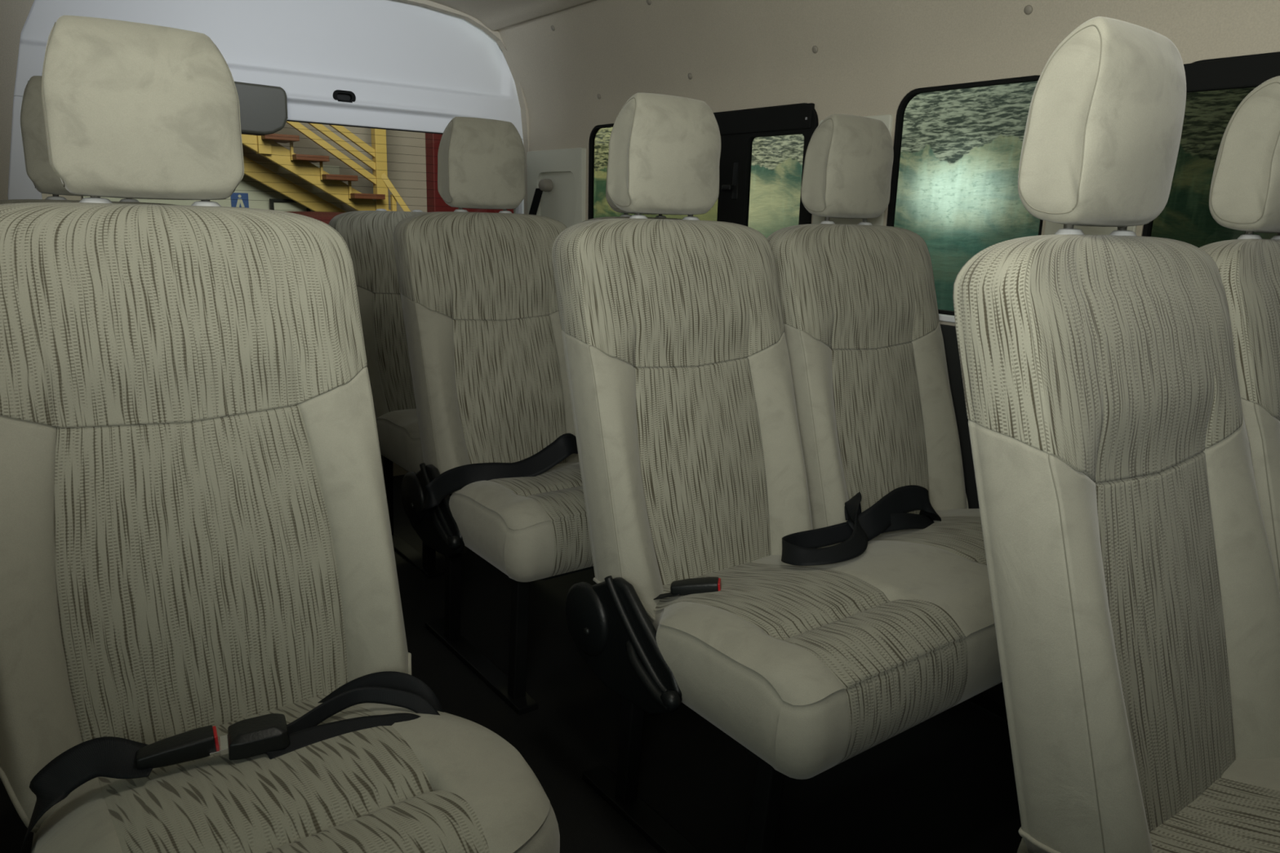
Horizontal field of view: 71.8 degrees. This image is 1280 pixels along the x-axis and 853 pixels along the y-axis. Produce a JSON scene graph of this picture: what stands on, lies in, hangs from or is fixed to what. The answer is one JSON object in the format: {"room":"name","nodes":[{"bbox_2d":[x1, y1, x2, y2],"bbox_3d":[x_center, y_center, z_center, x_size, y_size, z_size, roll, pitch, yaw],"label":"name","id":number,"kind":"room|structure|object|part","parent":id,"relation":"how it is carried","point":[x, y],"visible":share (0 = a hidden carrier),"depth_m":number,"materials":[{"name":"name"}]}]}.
{"room":"vehicle interior","nodes":[
{"label":"vehicle interior","id":0,"kind":"room"},
{"bbox_2d":[0,0,528,475],"bbox_3d":[-1.167,-0.582,2.835,1.830,1.645,0.035,-8,17,-36],"label":"wall","id":1,"kind":"structure","parent":0,"point":[14,14],"depth_m":2.35,"materials":[{"name":"plastic"}]},
{"bbox_2d":[7,0,524,220],"bbox_3d":[-1.105,-0.648,2.916,1.680,1.540,0.055,-8,17,-36],"label":"door","id":2,"kind":"structure","parent":1,"relation":"in","point":[385,64],"depth_m":2.87,"materials":[{"name":"white paint"}]},
{"bbox_3d":[-1.734,-0.410,2.506,0.115,1.030,0.044,-8,17,-36],"label":"frame","id":3,"kind":"part","parent":2,"relation":"part of","materials":[{"name":"white paint"}]},
{"bbox_2d":[234,81,287,135],"bbox_3d":[-1.224,-0.962,2.670,0.293,0.148,0.081,-8,17,-36],"label":"lamp housing","id":4,"kind":"object","parent":2,"relation":"attached to","point":[263,108],"visible":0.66,"depth_m":2.68,"materials":[{"name":"grey plastic"}]},
{"bbox_3d":[-0.458,-0.592,3.433,0.050,1.030,0.044,-8,17,-36],"label":"frame","id":5,"kind":"part","parent":2,"relation":"part of","materials":[{"name":"white paint"}]},
{"bbox_2d":[0,474,1022,852],"bbox_3d":[0.064,0.657,1.444,2.000,0.040,4.300,-8,17,-36],"label":"floor","id":6,"kind":"structure","parent":0,"point":[945,783],"depth_m":1.59,"materials":[{"name":"black rubber"}]},
{"bbox_2d":[0,75,173,204],"bbox_3d":[-0.810,0.014,1.453,0.469,1.151,0.675,-8,17,-36],"label":"seat","id":7,"kind":"object","parent":6,"relation":"on","point":[39,171],"visible":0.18,"depth_m":1.49,"materials":[{"name":"beige fabric"}]},
{"bbox_3d":[-0.957,-0.280,1.578,0.428,0.237,0.141,-8,17,-36],"label":"shoulder panel","id":8,"kind":"part","parent":7,"relation":"part of","materials":[{"name":"fabric"}]},
{"bbox_2d":[0,15,559,852],"bbox_3d":[-0.394,0.168,0.890,0.469,1.140,0.675,-8,17,-36],"label":"seat","id":9,"kind":"object","parent":6,"relation":"on","point":[203,646],"visible":1,"depth_m":0.95,"materials":[{"name":"beige fabric"}]},
{"bbox_3d":[-0.540,-0.132,1.014,0.428,0.237,0.141,-8,17,-36],"label":"shoulder panel","id":10,"kind":"part","parent":9,"relation":"part of","materials":[{"name":"fabric"}]},
{"bbox_3d":[-0.486,0.179,0.999,0.288,0.372,0.110,-8,17,-36],"label":"panel","id":11,"kind":"part","parent":9,"relation":"part of","materials":[{"name":"fabric"}]},
{"bbox_3d":[-0.501,0.147,1.014,0.428,0.427,0.237,-8,17,-36],"label":"backrest","id":12,"kind":"part","parent":9,"relation":"part of","materials":[{"name":"beige fabric"}]},
{"bbox_3d":[-0.409,0.312,0.864,0.020,0.006,0.026,-5,15,-26],"label":"latch plate","id":13,"kind":"part","parent":9,"relation":"part of","materials":[{"name":"silver metal"}]},
{"bbox_2d":[34,702,550,852],"bbox_3d":[-0.355,0.358,0.881,0.432,0.104,0.498,-8,17,-36],"label":"cushion","id":14,"kind":"object","parent":9,"relation":"on","point":[169,777],"depth_m":0.83,"materials":[{"name":"beige fabric"}]},
{"bbox_3d":[-0.369,0.377,0.868,0.260,0.137,0.510,-8,17,-36],"label":"seat panel","id":15,"kind":"part","parent":9,"relation":"part of","materials":[{"name":"beige fabric"}]},
{"bbox_2d":[328,208,444,577],"bbox_3d":[-0.558,-0.123,2.515,0.450,0.952,0.645,-8,17,-36],"label":"seat","id":16,"kind":"object","parent":6,"relation":"on","point":[368,235],"visible":0.3,"depth_m":2.53,"materials":[{"name":"beige fabric"}]},
{"bbox_3d":[-0.657,-0.238,2.629,0.428,0.427,0.237,-8,17,-36],"label":"backrest","id":17,"kind":"part","parent":16,"relation":"part of","materials":[{"name":"beige fabric"}]},
{"bbox_3d":[-0.697,-0.517,2.629,0.428,0.237,0.141,-8,17,-36],"label":"shoulder panel","id":18,"kind":"part","parent":16,"relation":"part of","materials":[{"name":"fabric"}]},
{"bbox_3d":[-0.739,0.186,2.584,0.028,0.286,0.048,-8,17,-36],"label":"leg","id":19,"kind":"part","parent":16,"relation":"part of","materials":[{"name":"black metal"}]},
{"bbox_3d":[-0.642,-0.206,2.614,0.270,0.372,0.110,-8,17,-36],"label":"panel","id":20,"kind":"part","parent":16,"relation":"part of","materials":[{"name":"fabric"}]},
{"bbox_2d":[376,408,420,438],"bbox_3d":[-0.523,-0.035,2.484,0.430,0.084,0.500,-8,17,-36],"label":"cushion","id":21,"kind":"object","parent":16,"relation":"on","point":[390,423],"depth_m":2.29,"materials":[{"name":"beige fabric"}]},
{"bbox_3d":[-0.675,0.352,2.529,0.044,0.014,0.450,-8,17,-36],"label":"foot rail","id":22,"kind":"part","parent":16,"relation":"part of","materials":[{"name":"black metal"}]},
{"bbox_3d":[-0.560,0.247,2.351,0.028,0.286,0.048,-8,17,-36],"label":"leg","id":23,"kind":"part","parent":16,"relation":"part of","materials":[{"name":"black metal"}]},
{"bbox_2d":[393,116,682,715],"bbox_3d":[-0.058,-0.093,2.001,0.989,1.151,0.660,-8,17,-36],"label":"seat","id":24,"kind":"object","parent":6,"relation":"on","point":[499,477],"visible":0.48,"depth_m":1.93,"materials":[{"name":"beige fabric"}]},
{"bbox_3d":[-0.388,0.200,1.747,0.023,0.058,0.121,-7,16,-32],"label":"lever","id":25,"kind":"part","parent":24,"relation":"part of","materials":[{"name":"black plastic"}]},
{"bbox_3d":[-0.414,0.340,1.958,0.028,0.286,0.048,-8,17,-36],"label":"leg","id":26,"kind":"part","parent":24,"relation":"part of","materials":[{"name":"black metal"}]},
{"bbox_3d":[-0.341,-0.368,2.026,0.428,0.237,0.141,-8,17,-36],"label":"shoulder panel","id":27,"kind":"part","parent":24,"relation":"part of","materials":[{"name":"fabric"}]},
{"bbox_3d":[-0.351,0.506,1.903,0.044,0.014,0.450,-8,17,-36],"label":"foot rail","id":28,"kind":"part","parent":24,"relation":"part of","materials":[{"name":"black metal"}]},
{"bbox_3d":[-0.301,-0.089,2.026,0.428,0.427,0.237,-8,17,-36],"label":"backrest","id":29,"kind":"part","parent":24,"relation":"part of","materials":[{"name":"beige fabric"}]},
{"bbox_3d":[-0.286,-0.057,2.012,0.270,0.372,0.110,-8,17,-36],"label":"panel","id":30,"kind":"part","parent":24,"relation":"part of","materials":[{"name":"fabric"}]},
{"bbox_2d":[453,461,579,529],"bbox_3d":[-0.001,0.093,2.003,0.901,0.090,0.500,-8,17,-36],"label":"cushion","id":31,"kind":"object","parent":24,"relation":"on","point":[487,495],"depth_m":1.69,"materials":[{"name":"beige fabric"}]},
{"bbox_3d":[-0.236,0.401,1.724,0.028,0.286,0.048,-8,17,-36],"label":"leg","id":32,"kind":"part","parent":24,"relation":"part of","materials":[{"name":"black metal"}]},
{"bbox_3d":[-0.208,0.147,1.853,0.252,0.137,0.510,-8,17,-36],"label":"seat panel","id":33,"kind":"part","parent":24,"relation":"part of","materials":[{"name":"fabric"}]},
{"bbox_3d":[0.027,-0.420,2.294,0.428,0.237,0.141,-8,17,-36],"label":"shoulder panel","id":34,"kind":"part","parent":24,"relation":"part of","materials":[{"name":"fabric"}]},
{"bbox_2d":[551,93,1008,852],"bbox_3d":[0.358,0.046,1.475,0.953,1.151,0.660,-8,17,-36],"label":"seat","id":35,"kind":"object","parent":6,"relation":"on","point":[787,544],"visible":0.96,"depth_m":1.43,"materials":[{"name":"beige fabric"}]},
{"bbox_3d":[-0.013,0.481,1.422,0.028,0.286,0.048,-8,17,-36],"label":"leg","id":36,"kind":"part","parent":35,"relation":"part of","materials":[{"name":"black metal"}]},
{"bbox_3d":[0.051,0.647,1.367,0.044,0.014,0.450,-8,17,-36],"label":"foot rail","id":37,"kind":"part","parent":35,"relation":"part of","materials":[{"name":"black metal"}]},
{"bbox_3d":[0.013,0.341,1.211,0.023,0.058,0.121,-7,16,-32],"label":"lever","id":38,"kind":"part","parent":35,"relation":"part of","materials":[{"name":"black plastic"}]},
{"bbox_3d":[0.060,-0.227,1.490,0.428,0.237,0.141,-8,17,-36],"label":"shoulder panel","id":39,"kind":"part","parent":35,"relation":"part of","materials":[{"name":"fabric"}]},
{"bbox_3d":[0.100,0.052,1.490,0.428,0.427,0.237,-8,17,-36],"label":"backrest","id":40,"kind":"part","parent":35,"relation":"part of","materials":[{"name":"beige fabric"}]},
{"bbox_3d":[0.115,0.084,1.476,0.270,0.372,0.110,-8,17,-36],"label":"panel","id":41,"kind":"part","parent":35,"relation":"part of","materials":[{"name":"fabric"}]},
{"bbox_3d":[0.165,0.542,1.189,0.028,0.286,0.048,-8,17,-36],"label":"leg","id":42,"kind":"part","parent":35,"relation":"part of","materials":[{"name":"black metal"}]},
{"bbox_3d":[0.193,0.288,1.317,0.252,0.137,0.510,-8,17,-36],"label":"seat panel","id":43,"kind":"part","parent":35,"relation":"part of","materials":[{"name":"fabric"}]},
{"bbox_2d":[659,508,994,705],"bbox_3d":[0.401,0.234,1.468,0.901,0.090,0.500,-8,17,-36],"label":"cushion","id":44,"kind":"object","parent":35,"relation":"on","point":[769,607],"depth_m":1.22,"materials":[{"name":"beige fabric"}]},
{"bbox_3d":[0.428,-0.280,1.758,0.428,0.237,0.141,-8,17,-36],"label":"shoulder panel","id":45,"kind":"part","parent":35,"relation":"part of","materials":[{"name":"fabric"}]},
{"bbox_3d":[0.468,-0.001,1.758,0.428,0.427,0.237,-8,17,-36],"label":"backrest","id":46,"kind":"part","parent":35,"relation":"part of","materials":[{"name":"beige fabric"}]},
{"bbox_3d":[0.483,0.032,1.743,0.270,0.372,0.110,-8,17,-36],"label":"panel","id":47,"kind":"part","parent":35,"relation":"part of","materials":[{"name":"fabric"}]},
{"bbox_3d":[0.561,0.235,1.585,0.252,0.137,0.510,-8,17,-36],"label":"seat panel","id":48,"kind":"part","parent":35,"relation":"part of","materials":[{"name":"fabric"}]},
{"bbox_3d":[0.676,0.558,1.821,0.044,0.014,0.450,-8,17,-36],"label":"foot rail","id":49,"kind":"part","parent":35,"relation":"part of","materials":[{"name":"black metal"}]},
{"bbox_2d":[952,16,1279,852],"bbox_3d":[0.797,0.193,0.917,0.953,1.152,0.660,-8,17,-36],"label":"seat","id":50,"kind":"object","parent":6,"relation":"on","point":[1122,387],"visible":1,"depth_m":0.87,"materials":[{"name":"beige fabric"}]},
{"bbox_3d":[0.435,-0.191,0.902,0.009,0.042,0.010,4,14,8],"label":"headrest post","id":51,"kind":"part","parent":50,"relation":"part of","materials":[{"name":"silver metal"}]},
{"bbox_3d":[0.499,-0.080,0.932,0.428,0.237,0.141,-8,17,-36],"label":"shoulder panel","id":52,"kind":"part","parent":50,"relation":"part of","materials":[{"name":"fabric"}]},
{"bbox_3d":[0.525,-0.204,0.968,0.009,0.042,0.010,4,14,8],"label":"headrest post","id":53,"kind":"part","parent":50,"relation":"part of","materials":[{"name":"silver metal"}]},
{"bbox_3d":[0.539,0.199,0.932,0.428,0.427,0.237,-8,17,-36],"label":"backrest","id":54,"kind":"part","parent":50,"relation":"part of","materials":[{"name":"beige fabric"}]},
{"bbox_3d":[0.632,0.435,0.759,0.252,0.137,0.510,-8,17,-36],"label":"seat panel","id":55,"kind":"part","parent":50,"relation":"part of","materials":[{"name":"fabric"}]},
{"bbox_2d":[1022,757,1279,839],"bbox_3d":[0.840,0.382,0.910,0.901,0.090,0.500,-8,17,-36],"label":"cushion","id":56,"kind":"object","parent":50,"relation":"on","point":[1184,797],"depth_m":0.87,"materials":[{"name":"beige fabric"}]},
{"bbox_3d":[0.554,0.232,0.918,0.270,0.372,0.110,-8,17,-36],"label":"panel","id":57,"kind":"part","parent":50,"relation":"part of","materials":[{"name":"fabric"}]},
{"bbox_3d":[0.867,-0.132,1.200,0.428,0.237,0.141,-8,17,-36],"label":"shoulder panel","id":58,"kind":"part","parent":50,"relation":"part of","materials":[{"name":"fabric"}]},
{"bbox_3d":[0.803,-0.243,1.170,0.009,0.042,0.010,4,14,8],"label":"headrest post","id":59,"kind":"part","parent":50,"relation":"part of","materials":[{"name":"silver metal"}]},
{"bbox_3d":[0.907,0.147,1.200,0.428,0.427,0.237,-8,17,-36],"label":"backrest","id":60,"kind":"part","parent":50,"relation":"part of","materials":[{"name":"beige fabric"}]},
{"bbox_2d":[428,0,1279,128],"bbox_3d":[0.111,-0.770,1.040,1.885,0.425,4.200,-8,17,-36],"label":"ceiling","id":61,"kind":"structure","parent":0,"point":[734,51],"depth_m":2.19,"materials":[{"name":"plastic"}]},
{"bbox_2d":[687,73,692,79],"bbox_3d":[0.141,-0.990,2.500,0.008,0.016,0.017,-8,17,-36],"label":"button","id":62,"kind":"object","parent":61,"relation":"attached to","point":[690,76],"visible":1,"depth_m":2.50,"materials":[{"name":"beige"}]},
{"bbox_2d":[812,45,817,53],"bbox_3d":[0.420,-0.906,2.125,0.008,0.016,0.017,-8,17,-36],"label":"button","id":63,"kind":"object","parent":61,"relation":"attached to","point":[815,49],"visible":1,"depth_m":2.12,"materials":[{"name":"beige plastic"}]},
{"bbox_2d":[1023,4,1032,14],"bbox_3d":[0.744,-0.799,1.696,0.009,0.016,0.017,-8,17,-36],"label":"button","id":64,"kind":"object","parent":61,"relation":"attached to","point":[1028,10],"visible":1,"depth_m":1.69,"materials":[{"name":"beige plastic"}]},
{"bbox_2d":[528,41,1279,325],"bbox_3d":[0.839,-0.063,1.782,0.045,1.251,4.200,-8,17,-36],"label":"wall","id":65,"kind":"structure","parent":0,"point":[882,100],"depth_m":2.07,"materials":[{"name":"plastic"}]},
{"bbox_2d":[528,178,552,215],"bbox_3d":[-0.361,-0.821,3.187,0.049,0.138,0.103,-8,17,-36],"label":"belt","id":66,"kind":"object","parent":65,"relation":"attached to","point":[545,184],"visible":0.91,"depth_m":3.17,"materials":[{"name":"beige"}]},
{"bbox_2d":[526,147,586,224],"bbox_3d":[-0.302,-0.651,3.196,0.034,0.666,0.373,-8,17,-36],"label":"trim","id":67,"kind":"structure","parent":65,"relation":"attached to","point":[573,160],"depth_m":3.07,"materials":[{"name":"grey plastic"}]},
{"bbox_2d":[540,171,574,227],"bbox_3d":[-0.287,-0.796,3.149,0.005,0.210,0.265,-8,17,-36],"label":"trim","id":68,"kind":"structure","parent":65,"relation":"attached to","point":[557,204],"depth_m":3.13,"materials":[{"name":"grey plastic"}]},
{"bbox_2d":[587,102,818,226],"bbox_3d":[0.128,-0.666,2.607,0.041,0.479,1.029,-8,17,-36],"label":"window","id":69,"kind":"structure","parent":65,"relation":"in","point":[738,129],"depth_m":2.40,"materials":[{"name":"black rubber"}]},
{"bbox_3d":[0.043,-0.701,2.742,0.008,0.463,0.688,-8,17,-36],"label":"pane","id":70,"kind":"part","parent":69,"relation":"part of","materials":[{"name":"clear glass"}]},
{"bbox_3d":[0.316,-0.798,2.307,0.014,0.059,0.360,-8,17,-36],"label":"rail","id":71,"kind":"part","parent":69,"relation":"part of","materials":[{"name":"black plastic"}]},
{"bbox_3d":[0.329,-0.597,2.346,0.022,0.471,0.347,-8,17,-36],"label":"sash frame","id":72,"kind":"part","parent":69,"relation":"part of","materials":[{"name":"black rubber"}]},
{"bbox_2d":[812,114,893,225],"bbox_3d":[0.499,-0.486,2.130,0.018,0.490,0.215,-8,17,-36],"label":"trim","id":73,"kind":"structure","parent":65,"relation":"attached to","point":[887,119],"depth_m":2.06,"materials":[{"name":"grey plastic"}]},
{"bbox_2d":[747,75,1043,322],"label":"window","id":74,"kind":"structure","parent":65,"relation":"in","point":[945,315],"depth_m":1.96,"materials":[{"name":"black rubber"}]},
{"bbox_3d":[0.684,-0.239,1.945,0.042,0.014,0.350,-8,17,-36],"label":"sill","id":75,"kind":"part","parent":74,"relation":"part of","materials":[{"name":"white paint"}]},
{"bbox_2d":[940,324,979,508],"bbox_3d":[0.824,0.187,1.830,0.034,0.736,4.190,-8,17,-36],"label":"trim","id":76,"kind":"structure","parent":65,"relation":"attached to","point":[948,332],"depth_m":1.94,"materials":[{"name":"black"}]},
{"bbox_2d":[1044,221,1137,235],"bbox_3d":[0.849,-0.366,1.673,0.018,0.490,0.172,-8,17,-36],"label":"trim","id":77,"kind":"structure","parent":65,"relation":"attached to","point":[1051,228],"depth_m":1.67,"materials":[{"name":"grey plastic"}]},
{"bbox_2d":[1142,51,1279,248],"bbox_3d":[1.322,-0.257,1.056,0.029,0.479,1.379,-8,17,-36],"label":"window","id":78,"kind":"structure","parent":65,"relation":"in","point":[1215,88],"depth_m":1.51,"materials":[{"name":"black glass"}]},
{"bbox_3d":[1.323,-0.461,1.003,0.016,0.046,1.355,-8,17,-36],"label":"rail","id":79,"kind":"part","parent":78,"relation":"part of","materials":[{"name":"black plastic"}]},
{"label":"outside","id":80,"kind":"structure","parent":0,"visible":0},
{"bbox_2d":[41,122,426,212],"bbox_3d":[-2.595,-2.631,8.190,12.000,4.750,0.100,-8,17,-36],"label":"wall","id":81,"kind":"structure","parent":80,"point":[420,202],"depth_m":8.31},
{"bbox_2d":[133,198,200,205],"bbox_3d":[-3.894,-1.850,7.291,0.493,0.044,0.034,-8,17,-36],"label":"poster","id":82,"kind":"object","parent":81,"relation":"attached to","point":[184,202],"depth_m":7.30,"materials":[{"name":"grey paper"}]},
{"bbox_2d":[209,173,290,209],"bbox_3d":[-3.369,-2.028,7.645,0.654,0.287,0.034,-8,17,-36],"label":"poster","id":83,"kind":"object","parent":81,"relation":"attached to","point":[251,196],"depth_m":7.65,"materials":[{"name":"grey paper"}]},
{"bbox_2d":[253,160,341,208],"bbox_3d":[-3.037,-2.143,7.869,0.727,0.375,0.034,-8,17,-36],"label":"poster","id":84,"kind":"object","parent":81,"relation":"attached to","point":[273,166],"depth_m":7.86,"materials":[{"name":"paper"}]},
{"bbox_2d":[269,198,310,211],"bbox_3d":[-3.085,-1.921,7.803,0.340,0.160,0.030,-8,17,-36],"label":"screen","id":85,"kind":"object","parent":84,"relation":"attached to","point":[274,204],"visible":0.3,"depth_m":7.78,"materials":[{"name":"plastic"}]},
{"bbox_3d":[-3.088,-1.920,7.808,0.280,0.115,0.010,-8,17,-36],"label":"panel","id":86,"kind":"part","parent":85,"relation":"part of","materials":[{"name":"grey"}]},
{"bbox_2d":[315,164,339,174],"bbox_3d":[-2.825,-2.318,7.985,0.210,0.076,0.034,-8,17,-36],"label":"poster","id":87,"kind":"object","parent":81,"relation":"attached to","point":[332,170],"depth_m":8.01,"materials":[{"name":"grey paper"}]},
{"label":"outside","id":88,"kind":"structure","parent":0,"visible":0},
{"bbox_3d":[0.064,1.036,3.537,16.000,0.050,13.000,-8,17,-36],"label":"floor","id":89,"kind":"structure","parent":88,"visible":0},
{"bbox_2d":[285,211,345,224],"bbox_3d":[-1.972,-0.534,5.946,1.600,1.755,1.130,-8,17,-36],"label":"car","id":90,"kind":"object","parent":89,"relation":"on","point":[327,216],"visible":0.07,"depth_m":5.73,"materials":[{"name":"red paint"}]},
{"bbox_2d":[241,121,410,212],"bbox_3d":[-2.773,-1.783,7.632,2.024,3.350,0.554,-8,17,-36],"label":"staircase","id":91,"kind":"structure","parent":89,"relation":"on","point":[297,194],"depth_m":7.59,"materials":[{"name":"brown paint"}]},
{"bbox_3d":[-3.058,-2.791,7.100,0.100,1.160,0.100,-8,17,-36],"label":"post","id":92,"kind":"part","parent":91,"relation":"part of","materials":[{"name":"yellow paint"}]},
{"bbox_3d":[-2.849,-2.498,7.323,1.377,0.904,0.040,-8,17,-36],"label":"rail","id":93,"kind":"part","parent":91,"relation":"part of","materials":[{"name":"yellow paint"}]},
{"bbox_3d":[-2.771,-2.567,7.365,1.187,0.786,0.040,-8,17,-36],"label":"rail","id":94,"kind":"part","parent":91,"relation":"part of","materials":[{"name":"yellow paint"}]},
{"bbox_3d":[-2.697,-2.631,7.405,1.007,0.674,0.040,-8,17,-36],"label":"rail","id":95,"kind":"part","parent":91,"relation":"part of","materials":[{"name":"yellow paint"}]},
{"bbox_3d":[-2.312,-1.837,7.921,0.100,3.350,0.100,-8,17,-36],"label":"post","id":96,"kind":"part","parent":91,"relation":"part of","materials":[{"name":"yellow paint"}]},
{"bbox_2d":[425,133,513,213],"bbox_3d":[-1.620,-2.729,8.729,0.980,4.750,0.180,-8,17,-36],"label":"column","id":97,"kind":"structure","parent":89,"relation":"on","point":[432,170],"depth_m":8.50,"materials":[{"name":"red brick"}]}
]}

